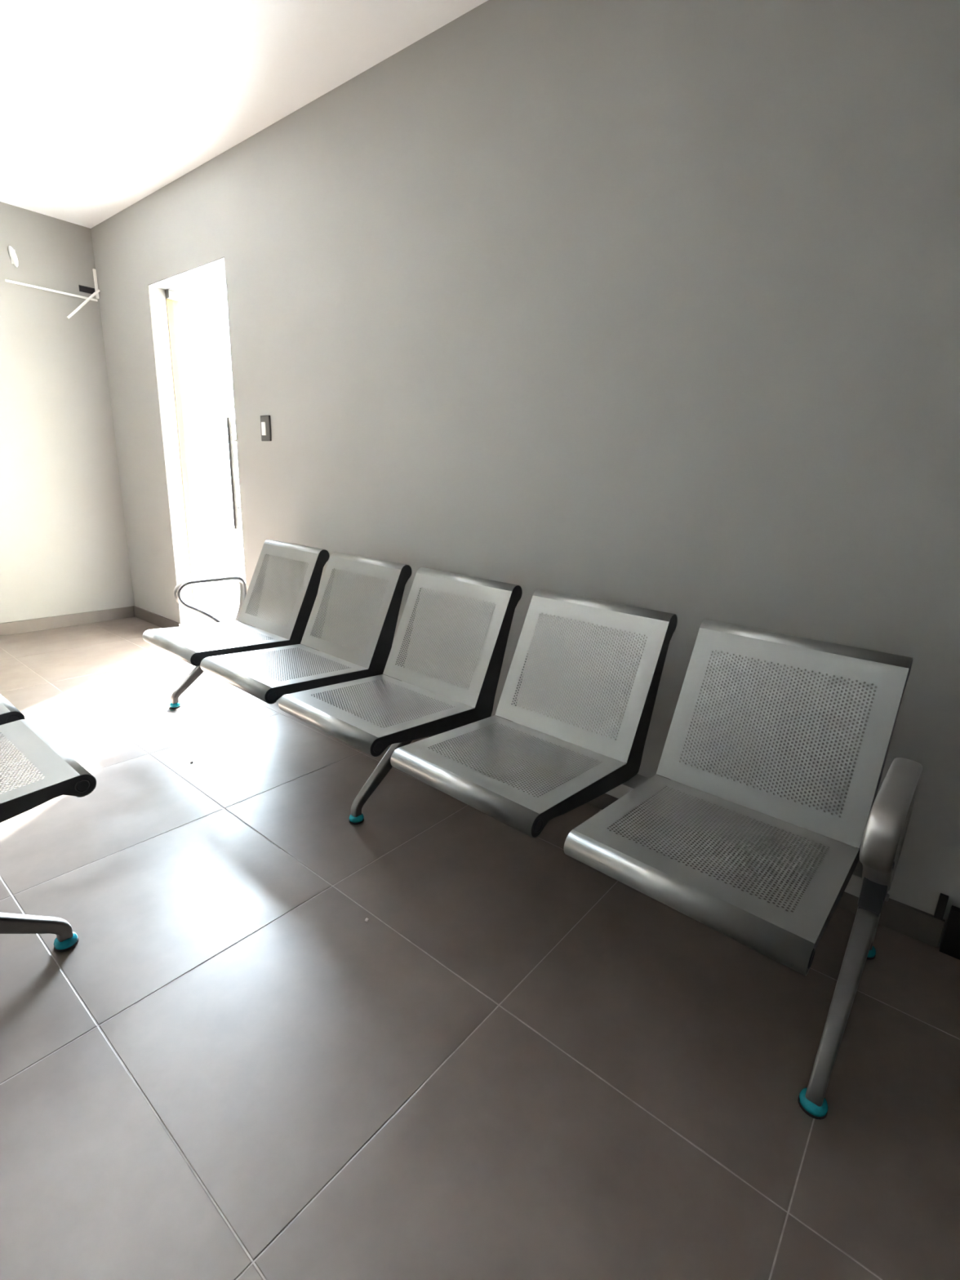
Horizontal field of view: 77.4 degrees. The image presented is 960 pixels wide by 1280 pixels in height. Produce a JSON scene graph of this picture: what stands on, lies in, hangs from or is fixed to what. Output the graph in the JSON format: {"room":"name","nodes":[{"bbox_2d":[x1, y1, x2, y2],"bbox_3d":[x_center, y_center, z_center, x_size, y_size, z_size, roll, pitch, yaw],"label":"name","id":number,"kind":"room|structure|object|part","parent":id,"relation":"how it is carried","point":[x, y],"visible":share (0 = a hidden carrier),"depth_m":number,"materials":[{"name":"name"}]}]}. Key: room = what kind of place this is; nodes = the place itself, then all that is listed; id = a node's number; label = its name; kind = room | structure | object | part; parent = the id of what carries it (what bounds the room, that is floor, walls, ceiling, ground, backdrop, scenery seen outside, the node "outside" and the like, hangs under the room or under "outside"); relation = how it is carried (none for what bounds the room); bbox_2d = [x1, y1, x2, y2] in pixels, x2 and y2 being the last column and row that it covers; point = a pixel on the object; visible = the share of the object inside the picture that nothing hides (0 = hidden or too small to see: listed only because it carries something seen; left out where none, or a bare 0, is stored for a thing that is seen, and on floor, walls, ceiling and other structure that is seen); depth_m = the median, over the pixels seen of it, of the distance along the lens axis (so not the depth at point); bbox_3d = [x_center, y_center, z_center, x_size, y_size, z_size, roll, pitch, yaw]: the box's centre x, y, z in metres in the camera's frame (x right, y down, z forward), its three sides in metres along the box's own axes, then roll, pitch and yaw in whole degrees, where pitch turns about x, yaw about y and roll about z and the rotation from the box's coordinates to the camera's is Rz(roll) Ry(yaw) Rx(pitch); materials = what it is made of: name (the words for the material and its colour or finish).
{"room":"waiting room","nodes":[
{"label":"waiting room","id":0,"kind":"room"},
{"bbox_2d":[0,201,134,622],"bbox_3d":[-3.894,-1.093,2.829,0.200,2.786,3.900,14,20,37],"label":"wall","id":1,"kind":"structure","parent":0,"point":[64,548],"depth_m":3.94,"materials":[{"name":"beige paint"}]},
{"bbox_2d":[8,245,18,266],"bbox_3d":[-2.811,-2.315,3.612,0.040,0.110,0.040,14,20,37],"label":"wall sensor","id":2,"kind":"object","parent":1,"relation":"attached to","point":[14,260],"visible":1,"depth_m":3.60,"materials":[{"name":"white plastic"}]},
{"bbox_2d":[4,279,97,301],"bbox_3d":[-2.707,-2.216,3.802,0.010,0.013,0.500,14,20,37],"label":"conduit","id":3,"kind":"object","parent":1,"relation":"attached to","point":[6,280],"visible":1,"depth_m":3.78,"materials":[{"name":"white plastic"}]},
{"bbox_2d":[0,605,134,635],"bbox_3d":[-3.802,0.117,3.169,0.011,0.082,3.689,14,20,37],"label":"baseboard","id":4,"kind":"structure","parent":1,"relation":"attached to","point":[58,621],"depth_m":4.21,"materials":[{"name":"tile"}]},
{"bbox_2d":[66,288,100,319],"bbox_3d":[-2.576,-2.187,3.894,0.016,0.225,0.237,10,17,25],"label":"conduit","id":5,"kind":"object","parent":1,"relation":"attached to","point":[98,291],"visible":1,"depth_m":3.89,"materials":[{"name":"white plastic"}]},
{"bbox_2d":[78,284,94,293],"bbox_3d":[-2.582,-2.301,3.935,0.009,0.036,0.090,14,20,37],"label":"outlet box","id":6,"kind":"object","parent":1,"relation":"attached to","point":[82,288],"visible":1,"depth_m":3.93,"materials":[{"name":"black plastic"}]},
{"bbox_2d":[92,268,99,298],"bbox_3d":[-2.542,-2.357,3.963,0.014,0.176,0.018,14,20,37],"label":"conduit","id":7,"kind":"object","parent":1,"relation":"attached to","point":[95,283],"visible":1,"depth_m":3.96,"materials":[{"name":"white plastic"}]},
{"bbox_2d":[0,0,488,228],"bbox_3d":[-1.619,-1.715,0.088,6.779,0.250,5.900,14,20,37],"label":"ceiling","id":8,"kind":"structure","parent":0,"point":[104,104],"depth_m":2.32,"materials":[{"name":"white paint"}]},
{"bbox_2d":[0,153,4,163],"bbox_3d":[-2.491,-2.406,2.950,0.236,0.010,0.236,14,20,37],"label":"recessed light","id":9,"kind":"object","parent":8,"relation":"in","point":[2,157],"visible":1,"depth_m":3.00,"materials":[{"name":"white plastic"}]},
{"bbox_2d":[0,616,959,1279],"bbox_3d":[-1.823,0.995,0.716,6.779,0.150,5.600,14,20,37],"label":"floor","id":10,"kind":"structure","parent":0,"point":[524,1062],"depth_m":1.25,"materials":[{"name":"tile"}]},
{"bbox_2d":[0,693,96,951],"bbox_3d":[-1.759,0.250,1.649,1.643,0.795,0.709,14,20,37],"label":"bench","id":11,"kind":"object","parent":10,"relation":"on","point":[60,775],"visible":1,"depth_m":1.42,"materials":[{"name":"silver metal"}]},
{"bbox_3d":[-1.542,0.129,1.471,0.006,0.449,0.653,14,20,37],"label":"plate","id":12,"kind":"part","parent":11,"relation":"part of","materials":[{"name":"black metal"}]},
{"bbox_3d":[-1.653,0.222,1.736,0.462,0.057,0.434,14,20,37],"label":"seat","id":13,"kind":"part","parent":11,"relation":"part of","materials":[{"name":"silver metal"}]},
{"bbox_3d":[-1.108,0.614,1.296,0.040,0.284,0.356,14,20,37],"label":"leg","id":14,"kind":"part","parent":11,"relation":"part of","materials":[{"name":"silver metal"}]},
{"bbox_3d":[-1.120,0.238,1.140,0.006,0.449,0.653,14,20,37],"label":"plate","id":15,"kind":"part","parent":11,"relation":"part of","materials":[{"name":"metal"}]},
{"bbox_3d":[-1.231,0.331,1.405,0.462,0.057,0.434,14,20,37],"label":"seat","id":16,"kind":"part","parent":11,"relation":"part of","materials":[{"name":"silver metal"}]},
{"bbox_2d":[142,539,922,1119],"bbox_3d":[-0.273,0.193,2.073,2.868,0.795,0.709,15,20,39],"label":"bench","id":17,"kind":"object","parent":10,"relation":"on","point":[267,666],"visible":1,"depth_m":1.54,"materials":[{"name":"silver metal"}]},
{"bbox_3d":[-1.381,0.141,2.971,0.040,0.282,0.313,15,20,39],"label":"leg","id":18,"kind":"part","parent":17,"relation":"part of","materials":[{"name":"silver metal"}]},
{"bbox_3d":[-1.317,-0.171,2.947,0.051,0.276,0.348,15,20,39],"label":"armrest","id":19,"kind":"part","parent":17,"relation":"part of","materials":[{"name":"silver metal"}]},
{"bbox_3d":[-1.157,-0.004,2.629,0.462,0.057,0.434,15,20,39],"label":"seat","id":20,"kind":"part","parent":17,"relation":"part of","materials":[{"name":"silver metal"}]},
{"bbox_3d":[-1.249,-0.228,2.810,0.006,0.449,0.653,15,20,39],"label":"plate","id":21,"kind":"part","parent":17,"relation":"part of","materials":[{"name":"silver metal"}]},
{"bbox_3d":[-0.907,-0.136,2.526,0.006,0.449,0.653,15,20,39],"label":"plate","id":22,"kind":"part","parent":17,"relation":"part of","materials":[{"name":"silver metal"}]},
{"bbox_3d":[-0.934,-0.253,2.818,0.462,0.385,0.223,15,20,39],"label":"backrest","id":23,"kind":"part","parent":17,"relation":"part of","materials":[{"name":"silver metal"}]},
{"bbox_3d":[-0.746,0.107,2.287,0.462,0.057,0.434,15,20,39],"label":"seat","id":24,"kind":"part","parent":17,"relation":"part of","materials":[{"name":"silver metal"}]},
{"bbox_3d":[-0.837,-0.117,2.468,0.006,0.449,0.653,15,20,39],"label":"plate","id":25,"kind":"part","parent":17,"relation":"part of","materials":[{"name":"silver metal"}]},
{"bbox_3d":[-0.494,-0.025,2.183,0.006,0.449,0.653,15,20,39],"label":"plate","id":26,"kind":"part","parent":17,"relation":"part of","materials":[{"name":"silver metal"}]},
{"bbox_3d":[-0.522,-0.141,2.476,0.462,0.385,0.223,15,20,39],"label":"backrest","id":27,"kind":"part","parent":17,"relation":"part of","materials":[{"name":"silver metal"}]},
{"bbox_3d":[-0.333,0.218,1.945,0.462,0.057,0.434,15,20,39],"label":"seat","id":28,"kind":"part","parent":17,"relation":"part of","materials":[{"name":"silver metal"}]},
{"bbox_3d":[-0.425,-0.006,2.126,0.006,0.449,0.653,15,20,39],"label":"plate","id":29,"kind":"part","parent":17,"relation":"part of","materials":[{"name":"silver metal"}]},
{"bbox_3d":[-0.319,0.428,2.089,0.040,0.282,0.313,15,20,39],"label":"leg","id":30,"kind":"part","parent":17,"relation":"part of","materials":[{"name":"silver metal"}]},
{"bbox_3d":[-0.083,0.086,1.841,0.006,0.449,0.653,15,20,39],"label":"plate","id":31,"kind":"part","parent":17,"relation":"part of","materials":[{"name":"silver metal"}]},
{"bbox_3d":[-0.110,-0.030,2.134,0.462,0.385,0.223,15,20,39],"label":"backrest","id":32,"kind":"part","parent":17,"relation":"part of","materials":[{"name":"silver metal"}]},
{"bbox_3d":[-0.013,0.105,1.783,0.006,0.449,0.653,15,20,39],"label":"plate","id":33,"kind":"part","parent":17,"relation":"part of","materials":[{"name":"silver metal"}]},
{"bbox_3d":[0.079,0.329,1.603,0.462,0.057,0.434,15,20,39],"label":"seat","id":34,"kind":"part","parent":17,"relation":"part of","materials":[{"name":"silver metal"}]},
{"bbox_3d":[0.302,0.081,1.792,0.462,0.385,0.223,15,20,39],"label":"backrest","id":35,"kind":"part","parent":17,"relation":"part of","materials":[{"name":"silver metal"}]},
{"bbox_3d":[0.330,0.198,1.499,0.006,0.449,0.653,15,20,39],"label":"plate","id":36,"kind":"part","parent":17,"relation":"part of","materials":[{"name":"metal"}]},
{"bbox_3d":[0.491,0.441,1.261,0.462,0.057,0.434,15,20,39],"label":"seat","id":37,"kind":"part","parent":17,"relation":"part of","materials":[{"name":"silver metal"}]},
{"bbox_3d":[0.714,0.192,1.449,0.462,0.385,0.223,15,20,39],"label":"backrest","id":38,"kind":"part","parent":17,"relation":"part of","materials":[{"name":"silver metal"}]},
{"bbox_3d":[0.738,0.713,1.211,0.040,0.282,0.313,15,20,39],"label":"leg","id":39,"kind":"part","parent":17,"relation":"part of","materials":[{"name":"silver metal"}]},
{"bbox_3d":[0.742,0.309,1.157,0.006,0.449,0.653,15,20,39],"label":"plate","id":40,"kind":"part","parent":17,"relation":"part of","materials":[{"name":"metal"}]},
{"bbox_3d":[0.910,0.668,1.403,0.040,0.282,0.284,15,20,39],"label":"leg","id":41,"kind":"part","parent":17,"relation":"part of","materials":[{"name":"silver metal"}]},
{"bbox_3d":[0.803,0.401,1.187,0.051,0.276,0.348,15,20,39],"label":"armrest","id":42,"kind":"part","parent":17,"relation":"part of","materials":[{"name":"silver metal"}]},
{"bbox_2d":[90,0,959,946],"bbox_3d":[-0.055,-0.812,2.379,6.779,2.786,0.200,14,20,37],"label":"wall","id":43,"kind":"structure","parent":0,"point":[652,304],"depth_m":1.80,"materials":[{"name":"grey paint"}]},
{"bbox_2d":[147,257,245,626],"bbox_3d":[-1.643,-0.993,3.612,0.887,2.154,0.096,14,20,37],"label":"trim","id":44,"kind":"structure","parent":43,"relation":"attached to","point":[157,295],"depth_m":3.79,"materials":[{"name":"white paint"}]},
{"bbox_2d":[164,269,240,625],"bbox_3d":[-1.594,-1.007,3.669,0.887,2.154,0.111,14,20,37],"label":"door","id":45,"kind":"structure","parent":43,"relation":"in","point":[173,295],"depth_m":3.83,"materials":[{"name":"white metal"}]},
{"bbox_3d":[-1.431,-0.969,3.509,0.028,0.630,0.064,14,20,37],"label":"pull handle","id":46,"kind":"part","parent":45,"relation":"part of","materials":[{"name":"metal"}]},
{"bbox_2d":[260,415,271,440],"bbox_3d":[-1.093,-1.078,3.050,0.082,0.124,0.014,14,20,37],"label":"light switch","id":47,"kind":"object","parent":43,"relation":"attached to","point":[265,424],"visible":1,"depth_m":3.04,"materials":[{"name":"grey plastic"}]},
{"bbox_2d":[133,605,945,947],"bbox_3d":[-0.716,0.273,3.060,4.967,0.082,0.011,14,20,37],"label":"baseboard","id":48,"kind":"structure","parent":43,"relation":"attached to","point":[919,925],"depth_m":1.62,"materials":[{"name":"tile"}]},
{"bbox_2d":[933,893,959,959],"bbox_3d":[1.579,0.830,1.246,1.036,0.152,0.022,14,20,37],"label":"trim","id":49,"kind":"structure","parent":43,"relation":"attached to","point":[949,945],"depth_m":1.53,"materials":[{"name":"black"}]},
{"label":"outside","id":50,"kind":"structure","parent":0,"visible":0},
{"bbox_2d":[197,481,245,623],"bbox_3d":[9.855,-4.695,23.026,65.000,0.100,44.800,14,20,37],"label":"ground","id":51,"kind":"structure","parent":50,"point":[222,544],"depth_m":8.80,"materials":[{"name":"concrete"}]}
]}

